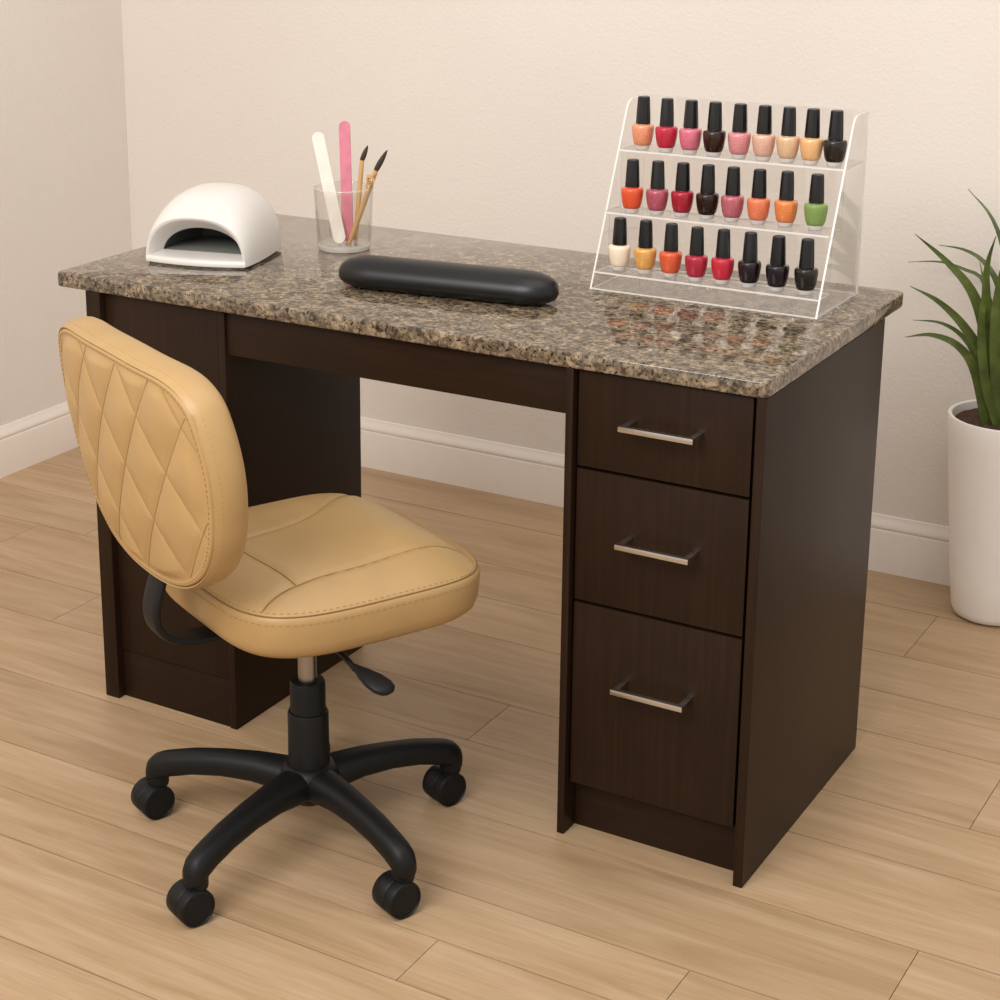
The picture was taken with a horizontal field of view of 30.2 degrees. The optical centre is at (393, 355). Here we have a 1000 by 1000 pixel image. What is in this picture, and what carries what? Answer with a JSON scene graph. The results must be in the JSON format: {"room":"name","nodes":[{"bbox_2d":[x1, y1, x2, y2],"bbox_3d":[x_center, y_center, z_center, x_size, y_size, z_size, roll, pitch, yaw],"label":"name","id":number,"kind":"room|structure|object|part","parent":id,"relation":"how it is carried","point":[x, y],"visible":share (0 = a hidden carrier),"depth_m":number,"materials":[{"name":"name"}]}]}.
{"room":"salon","nodes":[
{"label":"salon","id":0,"kind":"room"},
{"bbox_2d":[0,0,131,425],"bbox_3d":[-1.953,-0.549,2.579,0.100,2.800,4.675,9,18,31],"label":"wall","id":1,"kind":"structure","parent":0,"point":[65,190],"depth_m":4.41,"materials":[{"name":"paint"}]},
{"bbox_2d":[0,402,78,477],"bbox_3d":[-1.898,0.652,2.886,0.014,0.120,4.675,9,18,31],"label":"baseboard","id":2,"kind":"structure","parent":1,"relation":"attached to","point":[25,442],"depth_m":4.46,"materials":[{"name":"white wood"}]},
{"bbox_2d":[0,447,999,999],"bbox_3d":[0.117,1.091,1.697,4.770,0.100,4.675,9,18,31],"label":"floor","id":3,"kind":"structure","parent":0,"point":[886,886],"depth_m":2.78,"materials":[{"name":"brown wood"}]},
{"bbox_2d":[58,316,479,927],"bbox_3d":[-0.138,0.340,2.659,0.566,0.825,0.501,-10,18,-30],"label":"chair","id":4,"kind":"object","parent":3,"relation":"on","point":[305,578],"visible":1,"depth_m":2.52,"materials":[{"name":"beige leather"}]},
{"bbox_3d":[-0.335,0.137,2.471,0.105,0.331,0.478,-10,18,-30],"label":"backrest","id":5,"kind":"part","parent":4,"relation":"part of","materials":[{"name":"beige leather"}]},
{"bbox_3d":[-0.113,0.298,2.663,0.396,0.116,0.404,-10,18,-30],"label":"seat","id":6,"kind":"part","parent":4,"relation":"part of","materials":[{"name":"beige leather"}]},
{"bbox_3d":[-0.070,0.412,2.557,0.039,0.036,0.233,-10,18,-30],"label":"height lever","id":7,"kind":"part","parent":4,"relation":"part of","materials":[{"name":"black plastic"}]},
{"bbox_2d":[58,214,902,887],"bbox_3d":[0.117,0.247,3.103,1.256,0.760,0.623,9,18,31],"label":"desk","id":8,"kind":"object","parent":3,"relation":"on","point":[719,464],"visible":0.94,"depth_m":2.73,"materials":[{"name":"wood"}]},
{"bbox_3d":[-0.390,0.201,3.324,0.030,0.736,0.406,9,18,31],"label":"panel","id":9,"kind":"part","parent":8,"relation":"part of","materials":[{"name":"brown wood"}]},
{"bbox_3d":[-0.374,0.218,3.098,0.232,0.644,0.020,9,18,31],"label":"door","id":10,"kind":"part","parent":8,"relation":"part of","materials":[{"name":"brown wood"}]},
{"bbox_2d":[146,183,280,268],"bbox_3d":[-0.308,-0.234,3.195,0.196,0.122,0.209,5,17,18],"label":"lamp","id":11,"kind":"object","parent":8,"relation":"on","point":[206,225],"visible":1,"depth_m":3.14,"materials":[{"name":"white plastic"}]},
{"bbox_2d":[164,236,240,253],"bbox_3d":[-0.307,-0.188,3.209,0.152,0.009,0.116,5,17,18],"label":"tray","id":12,"kind":"object","parent":11,"relation":"on","point":[175,244],"depth_m":3.20,"materials":[{"name":"grey plastic"}]},
{"bbox_3d":[-0.170,0.235,3.198,0.014,0.736,0.393,9,18,31],"label":"panel","id":13,"kind":"part","parent":8,"relation":"part of","materials":[{"name":"brown wood"}]},
{"bbox_2d":[314,187,372,253],"bbox_3d":[-0.088,-0.242,3.238,0.105,0.111,0.105,9,18,31],"label":"glass tumbler","id":14,"kind":"object","parent":8,"relation":"on","point":[329,245],"visible":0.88,"depth_m":3.23,"materials":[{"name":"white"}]},
{"bbox_2d":[312,132,345,242],"bbox_3d":[-0.114,-0.295,3.239,0.069,0.191,0.017,15,22,42],"label":"file","id":15,"kind":"object","parent":14,"relation":"in","point":[318,139],"visible":1,"depth_m":3.24,"materials":[{"name":"white"}]},
{"bbox_2d":[339,121,352,240],"bbox_3d":[-0.084,-0.305,3.239,0.020,0.211,0.026,-5,16,-15],"label":"file","id":16,"kind":"object","parent":14,"relation":"in","point":[344,126],"visible":1,"depth_m":3.23,"materials":[{"name":"pink"}]},
{"bbox_2d":[354,145,367,240],"bbox_3d":[-0.058,-0.286,3.244,0.028,0.170,0.010,3,16,10],"label":"brush","id":17,"kind":"object","parent":14,"relation":"in","point":[364,153],"visible":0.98,"depth_m":3.24,"materials":[{"name":"brown wood"}]},
{"bbox_3d":[-0.062,-0.273,3.248,0.020,0.144,0.009,0,16,0],"label":"handle","id":18,"kind":"part","parent":17,"relation":"part of","materials":[{"name":"brown wood"}]},
{"bbox_2d":[348,150,387,242],"bbox_3d":[-0.046,-0.275,3.208,0.079,0.171,0.019,9,18,31],"label":"brush","id":19,"kind":"object","parent":14,"relation":"in","point":[370,180],"visible":1,"depth_m":3.20,"materials":[{"name":"brown wood"}]},
{"bbox_3d":[-0.054,-0.260,3.218,0.060,0.136,0.010,8,18,27],"label":"handle","id":20,"kind":"part","parent":19,"relation":"part of","materials":[{"name":"brown wood"}]},
{"bbox_3d":[-0.002,0.003,2.799,0.614,0.075,0.018,9,18,31],"label":"apron rail","id":21,"kind":"part","parent":8,"relation":"part of","materials":[{"name":"brown wood"}]},
{"bbox_2d":[339,255,558,304],"bbox_3d":[0.083,-0.121,2.910,0.374,0.052,0.080,7,17,24],"label":"manicure hand rest","id":22,"kind":"object","parent":8,"relation":"on","point":[377,272],"visible":1,"depth_m":2.88,"materials":[{"name":"black leather"}]},
{"bbox_2d":[58,214,902,397],"bbox_3d":[0.122,-0.110,3.014,1.256,0.024,0.595,9,18,31],"label":"countertop","id":23,"kind":"structure","parent":8,"relation":"on","point":[749,353],"depth_m":2.84,"materials":[{"name":"stone"}]},
{"bbox_3d":[0.383,0.313,2.909,0.012,0.736,0.500,9,18,31],"label":"panel","id":24,"kind":"part","parent":8,"relation":"part of","materials":[{"name":"brown wood"}]},
{"bbox_3d":[0.369,0.488,2.649,0.112,0.008,0.040,9,18,31],"label":"handle","id":25,"kind":"part","parent":8,"relation":"part of","materials":[{"name":"metal"}]},
{"bbox_3d":[0.368,0.273,2.589,0.112,0.008,0.040,9,18,31],"label":"handle","id":26,"kind":"part","parent":8,"relation":"part of","materials":[{"name":"metal"}]},
{"bbox_3d":[0.485,0.471,2.846,0.261,0.293,0.412,9,18,31],"label":"drawer","id":27,"kind":"part","parent":8,"relation":"part of","materials":[{"name":"brown wood"}]},
{"bbox_3d":[0.367,0.105,2.541,0.112,0.008,0.040,9,18,31],"label":"handle","id":28,"kind":"part","parent":8,"relation":"part of","materials":[{"name":"metal"}]},
{"bbox_3d":[0.483,0.229,2.778,0.261,0.202,0.412,9,18,31],"label":"drawer","id":29,"kind":"part","parent":8,"relation":"part of","materials":[{"name":"brown wood"}]},
{"bbox_3d":[0.482,0.059,2.730,0.261,0.142,0.412,9,18,31],"label":"drawer","id":30,"kind":"part","parent":8,"relation":"part of","materials":[{"name":"brown wood"}]},
{"bbox_2d":[590,94,868,318],"bbox_3d":[0.521,-0.241,2.894,0.377,0.289,0.186,9,18,31],"label":"rack","id":31,"kind":"object","parent":8,"relation":"on","point":[606,211],"visible":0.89,"depth_m":2.87,"materials":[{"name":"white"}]},
{"bbox_3d":[0.363,-0.268,2.990,0.003,0.289,0.186,9,18,31],"label":"panel","id":32,"kind":"part","parent":31,"relation":"part of","materials":[{"name":"plastic"}]},
{"bbox_2d":[608,217,630,270],"bbox_3d":[0.361,-0.179,2.948,0.036,0.085,0.036,4,16,16],"label":"bottle","id":33,"kind":"object","parent":31,"relation":"on","point":[619,251],"visible":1,"depth_m":2.94,"materials":[{"name":"beige glass"}]},
{"bbox_3d":[0.361,-0.141,2.959,0.025,0.008,0.025,4,16,16],"label":"glass","id":34,"kind":"part","parent":33,"relation":"part of","materials":[{"name":"white"}]},
{"bbox_2d":[621,159,643,212],"bbox_3d":[0.379,-0.269,2.931,0.036,0.085,0.036,3,16,10],"label":"bottle","id":35,"kind":"object","parent":31,"relation":"on","point":[631,193],"visible":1,"depth_m":2.92,"materials":[{"name":"orange glass"}]},
{"bbox_3d":[0.379,-0.232,2.942,0.025,0.008,0.025,3,16,10],"label":"glass","id":36,"kind":"part","parent":35,"relation":"part of","materials":[{"name":"white"}]},
{"bbox_2d":[632,96,653,149],"bbox_3d":[0.399,-0.372,2.952,0.036,0.085,0.036,4,16,16],"label":"bottle","id":37,"kind":"object","parent":31,"relation":"on","point":[642,130],"visible":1,"depth_m":2.94,"materials":[{"name":"orange glass"}]},
{"bbox_3d":[0.399,-0.335,2.963,0.025,0.008,0.025,4,16,16],"label":"glass","id":38,"kind":"part","parent":37,"relation":"part of","materials":[{"name":"white"}]},
{"bbox_2d":[634,219,656,273],"bbox_3d":[0.399,-0.173,2.927,0.036,0.085,0.036,5,17,18],"label":"bottle","id":39,"kind":"object","parent":31,"relation":"on","point":[645,253],"visible":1,"depth_m":2.92,"materials":[{"name":"yellow paint"}]},
{"bbox_3d":[0.399,-0.136,2.937,0.025,0.008,0.025,5,17,18],"label":"glass","id":40,"kind":"part","parent":39,"relation":"part of","materials":[{"name":"white"}]},
{"bbox_2d":[646,160,668,214],"bbox_3d":[0.416,-0.265,2.914,0.036,0.085,0.036,1,16,6],"label":"bottle","id":41,"kind":"object","parent":31,"relation":"on","point":[657,195],"visible":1,"depth_m":2.90,"materials":[{"name":"glass"}]},
{"bbox_3d":[0.416,-0.228,2.925,0.025,0.008,0.025,1,16,6],"label":"glass","id":42,"kind":"part","parent":41,"relation":"part of","materials":[{"name":"white"}]},
{"bbox_2d":[655,98,677,152],"bbox_3d":[0.433,-0.365,2.928,0.036,0.085,0.036,2,16,9],"label":"bottle","id":43,"kind":"object","parent":31,"relation":"on","point":[666,133],"visible":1,"depth_m":2.92,"materials":[{"name":"glass"}]},
{"bbox_3d":[0.433,-0.328,2.939,0.025,0.008,0.025,2,16,9],"label":"glass","id":44,"kind":"part","parent":43,"relation":"part of","materials":[{"name":"white"}]},
{"bbox_2d":[659,223,681,277],"bbox_3d":[0.435,-0.166,2.902,0.036,0.085,0.036,1,16,5],"label":"bottle","id":45,"kind":"object","parent":31,"relation":"on","point":[670,258],"visible":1,"depth_m":2.89,"materials":[{"name":"orange glass"}]},
{"bbox_3d":[0.436,-0.129,2.912,0.025,0.008,0.025,1,16,5],"label":"glass","id":46,"kind":"part","parent":45,"relation":"part of","materials":[{"name":"white"}]},
{"bbox_2d":[671,162,693,216],"bbox_3d":[0.453,-0.261,2.898,0.036,0.085,0.036,5,17,19],"label":"bottle","id":47,"kind":"object","parent":31,"relation":"on","point":[682,197],"visible":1,"depth_m":2.89,"materials":[{"name":"red glass"}]},
{"bbox_3d":[0.453,-0.223,2.909,0.025,0.008,0.025,5,17,19],"label":"glass","id":48,"kind":"part","parent":47,"relation":"part of","materials":[{"name":"white"}]},
{"bbox_2d":[679,99,701,154],"bbox_3d":[0.467,-0.360,2.907,0.036,0.085,0.036,8,18,28],"label":"bottle","id":49,"kind":"object","parent":31,"relation":"on","point":[690,135],"visible":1,"depth_m":2.90,"materials":[{"name":"pink glass"}]},
{"bbox_3d":[0.468,-0.323,2.917,0.025,0.008,0.025,8,18,28],"label":"glass","id":50,"kind":"part","parent":49,"relation":"part of","materials":[{"name":"white"}]},
{"bbox_2d":[685,226,707,281],"bbox_3d":[0.471,-0.158,2.874,0.036,0.085,0.036,3,16,12],"label":"bottle","id":51,"kind":"object","parent":31,"relation":"on","point":[696,261],"visible":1,"depth_m":2.86,"materials":[{"name":"glass"}]},
{"bbox_3d":[0.471,-0.121,2.885,0.025,0.008,0.025,3,16,12],"label":"glass","id":52,"kind":"part","parent":51,"relation":"part of","materials":[{"name":"white"}]},
{"bbox_2d":[696,164,718,219],"bbox_3d":[0.489,-0.256,2.880,0.036,0.085,0.036,4,16,14],"label":"bottle","id":53,"kind":"object","parent":31,"relation":"on","point":[707,199],"visible":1,"depth_m":2.87,"materials":[{"name":"black glass"}]},
{"bbox_3d":[0.490,-0.218,2.890,0.025,0.008,0.025,4,16,14],"label":"glass","id":54,"kind":"part","parent":53,"relation":"part of","materials":[{"name":"white"}]},
{"bbox_2d":[595,265,829,301],"bbox_3d":[0.492,-0.114,2.880,0.371,0.003,0.050,9,18,31],"label":"shelf","id":55,"kind":"object","parent":31,"relation":"attached to","point":[597,271],"depth_m":2.86,"materials":[{"name":"plastic"}]},
{"bbox_2d":[703,101,725,156],"bbox_3d":[0.501,-0.354,2.886,0.036,0.085,0.036,4,16,16],"label":"bottle","id":56,"kind":"object","parent":31,"relation":"on","point":[714,137],"visible":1,"depth_m":2.88,"materials":[{"name":"black glass"}]},
{"bbox_3d":[0.502,-0.317,2.897,0.025,0.008,0.025,4,16,16],"label":"glass","id":57,"kind":"part","parent":56,"relation":"part of","materials":[{"name":"white"}]},
{"bbox_2d":[711,228,733,284],"bbox_3d":[0.509,-0.153,2.856,0.036,0.085,0.036,2,16,7],"label":"bottle","id":58,"kind":"object","parent":31,"relation":"on","point":[722,264],"visible":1,"depth_m":2.85,"materials":[{"name":"red glass"}]},
{"bbox_3d":[0.509,-0.116,2.866,0.025,0.008,0.025,2,16,7],"label":"glass","id":59,"kind":"part","parent":58,"relation":"part of","materials":[{"name":"white"}]},
{"bbox_2d":[604,205,841,237],"bbox_3d":[0.509,-0.210,2.882,0.371,0.003,0.060,9,18,31],"label":"shelf","id":60,"kind":"object","parent":31,"relation":"attached to","point":[606,211],"depth_m":2.87,"materials":[{"name":"plastic"}]},
{"bbox_2d":[721,166,743,221],"bbox_3d":[0.525,-0.250,2.859,0.036,0.085,0.036,5,16,17],"label":"bottle","id":61,"kind":"object","parent":31,"relation":"on","point":[732,202],"visible":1,"depth_m":2.85,"materials":[{"name":"glass"}]},
{"bbox_3d":[0.525,-0.213,2.869,0.025,0.008,0.025,5,16,17],"label":"glass","id":62,"kind":"part","parent":61,"relation":"part of","materials":[{"name":"white"}]},
{"bbox_2d":[728,103,750,158],"bbox_3d":[0.536,-0.348,2.865,0.036,0.085,0.036,7,17,24],"label":"bottle","id":63,"kind":"object","parent":31,"relation":"on","point":[739,139],"visible":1,"depth_m":2.85,"materials":[{"name":"pink glass"}]},
{"bbox_3d":[0.537,-0.311,2.876,0.025,0.008,0.025,7,17,24],"label":"glass","id":64,"kind":"part","parent":63,"relation":"part of","materials":[{"name":"white"}]},
{"bbox_2d":[620,142,862,170],"bbox_3d":[0.544,-0.315,2.911,0.371,0.003,0.091,9,18,31],"label":"shelf","id":65,"kind":"object","parent":31,"relation":"attached to","point":[860,161],"depth_m":2.87,"materials":[{"name":"plastic"}]},
{"bbox_2d":[738,231,760,287],"bbox_3d":[0.546,-0.148,2.835,0.036,0.085,0.036,1,16,5],"label":"bottle","id":66,"kind":"object","parent":31,"relation":"on","point":[749,266],"visible":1,"depth_m":2.82,"materials":[{"name":"glass"}]},
{"bbox_3d":[0.547,-0.110,2.845,0.025,0.008,0.025,1,16,5],"label":"glass","id":67,"kind":"part","parent":66,"relation":"part of","materials":[{"name":"white"}]},
{"bbox_2d":[747,169,770,224],"bbox_3d":[0.561,-0.244,2.838,0.036,0.085,0.036,5,16,17],"label":"bottle","id":68,"kind":"object","parent":31,"relation":"on","point":[758,204],"visible":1,"depth_m":2.83,"materials":[{"name":"orange glass"}]},
{"bbox_3d":[0.561,-0.207,2.848,0.025,0.008,0.025,5,16,17],"label":"glass","id":69,"kind":"part","parent":68,"relation":"part of","materials":[{"name":"white"}]},
{"bbox_2d":[752,105,775,160],"bbox_3d":[0.571,-0.343,2.847,0.036,0.085,0.036,7,17,23],"label":"bottle","id":70,"kind":"object","parent":31,"relation":"on","point":[763,140],"visible":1,"depth_m":2.84,"materials":[{"name":"beige glass"}]},
{"bbox_3d":[0.571,-0.306,2.857,0.025,0.008,0.025,7,17,23],"label":"glass","id":71,"kind":"part","parent":70,"relation":"part of","materials":[{"name":"white"}]},
{"bbox_2d":[766,235,789,291],"bbox_3d":[0.584,-0.141,2.809,0.036,0.085,0.036,7,17,24],"label":"bottle","id":72,"kind":"object","parent":31,"relation":"on","point":[777,270],"visible":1,"depth_m":2.80,"materials":[{"name":"glass"}]},
{"bbox_3d":[0.584,-0.103,2.819,0.025,0.008,0.025,7,17,24],"label":"glass","id":73,"kind":"part","parent":72,"relation":"part of","materials":[{"name":"white"}]},
{"bbox_2d":[774,170,797,226],"bbox_3d":[0.600,-0.239,2.820,0.036,0.085,0.036,3,16,12],"label":"bottle","id":74,"kind":"object","parent":31,"relation":"on","point":[785,207],"visible":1,"depth_m":2.81,"materials":[{"name":"orange glass"}]},
{"bbox_3d":[0.600,-0.202,2.831,0.025,0.008,0.025,3,16,12],"label":"glass","id":75,"kind":"part","parent":74,"relation":"part of","materials":[{"name":"white"}]},
{"bbox_2d":[776,106,799,162],"bbox_3d":[0.604,-0.338,2.829,0.036,0.085,0.036,2,16,10],"label":"bottle","id":76,"kind":"object","parent":31,"relation":"on","point":[788,142],"visible":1,"depth_m":2.82,"materials":[{"name":"beige glass"}]},
{"bbox_3d":[0.605,-0.301,2.839,0.025,0.008,0.025,2,16,10],"label":"glass","id":77,"kind":"part","parent":76,"relation":"part of","materials":[{"name":"white"}]},
{"bbox_2d":[794,238,817,294],"bbox_3d":[0.623,-0.134,2.787,0.036,0.085,0.036,4,16,16],"label":"bottle","id":78,"kind":"object","parent":31,"relation":"on","point":[805,274],"visible":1,"depth_m":2.78,"materials":[{"name":"black glass"}]},
{"bbox_3d":[0.623,-0.097,2.797,0.025,0.008,0.025,4,16,16],"label":"glass","id":79,"kind":"part","parent":78,"relation":"part of","materials":[{"name":"white"}]},
{"bbox_2d":[800,108,823,164],"bbox_3d":[0.637,-0.333,2.810,0.036,0.085,0.036,5,16,17],"label":"bottle","id":80,"kind":"object","parent":31,"relation":"on","point":[811,144],"visible":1,"depth_m":2.80,"materials":[{"name":"glass"}]},
{"bbox_3d":[0.637,-0.296,2.821,0.025,0.008,0.025,5,16,17],"label":"glass","id":81,"kind":"part","parent":80,"relation":"part of","materials":[{"name":"white"}]},
{"bbox_2d":[804,173,827,230],"bbox_3d":[0.640,-0.233,2.796,0.036,0.085,0.036,5,17,19],"label":"bottle","id":82,"kind":"object","parent":31,"relation":"on","point":[815,210],"visible":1,"depth_m":2.79,"materials":[{"name":"green glass"}]},
{"bbox_3d":[0.640,-0.195,2.806,0.025,0.008,0.025,5,17,18],"label":"glass","id":83,"kind":"part","parent":82,"relation":"part of","materials":[{"name":"white"}]},
{"bbox_2d":[823,110,846,166],"bbox_3d":[0.668,-0.329,2.792,0.036,0.085,0.036,4,16,16],"label":"bottle","id":84,"kind":"object","parent":31,"relation":"on","point":[835,146],"visible":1,"depth_m":2.78,"materials":[{"name":"black glass"}]},
{"bbox_3d":[0.668,-0.291,2.803,0.025,0.008,0.025,4,16,15],"label":"glass","id":85,"kind":"part","parent":84,"relation":"part of","materials":[{"name":"white"}]},
{"bbox_3d":[0.680,-0.215,2.798,0.003,0.289,0.186,9,18,31],"label":"panel","id":86,"kind":"part","parent":31,"relation":"part of","materials":[{"name":"plastic"}]},
{"bbox_3d":[0.625,0.353,2.763,0.014,0.736,0.500,9,18,31],"label":"panel","id":87,"kind":"part","parent":8,"relation":"part of","materials":[{"name":"brown wood"}]},
{"bbox_2d":[906,189,999,625],"bbox_3d":[1.192,0.118,3.428,0.529,0.821,0.274,6,17,21],"label":"potted plant","id":88,"kind":"object","parent":3,"relation":"on","point":[974,424],"visible":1,"depth_m":3.44,"materials":[{"name":"green plant"}]},
{"bbox_3d":[1.156,0.306,3.529,0.216,0.405,0.216,9,18,31],"label":"pot","id":89,"kind":"part","parent":88,"relation":"part of","materials":[{"name":"white ceramic"}]},
{"bbox_2d":[121,0,999,526],"bbox_3d":[1.336,-0.771,3.300,4.870,2.800,0.100,9,18,31],"label":"wall","id":90,"kind":"structure","parent":0,"point":[495,120],"depth_m":3.93,"materials":[{"name":"paint"}]},
{"bbox_2d":[360,417,949,585],"bbox_3d":[1.355,0.443,3.565,4.770,0.120,0.014,9,18,31],"label":"baseboard","id":91,"kind":"structure","parent":90,"relation":"attached to","point":[903,547],"depth_m":4.22,"materials":[{"name":"white wood"}]}
]}

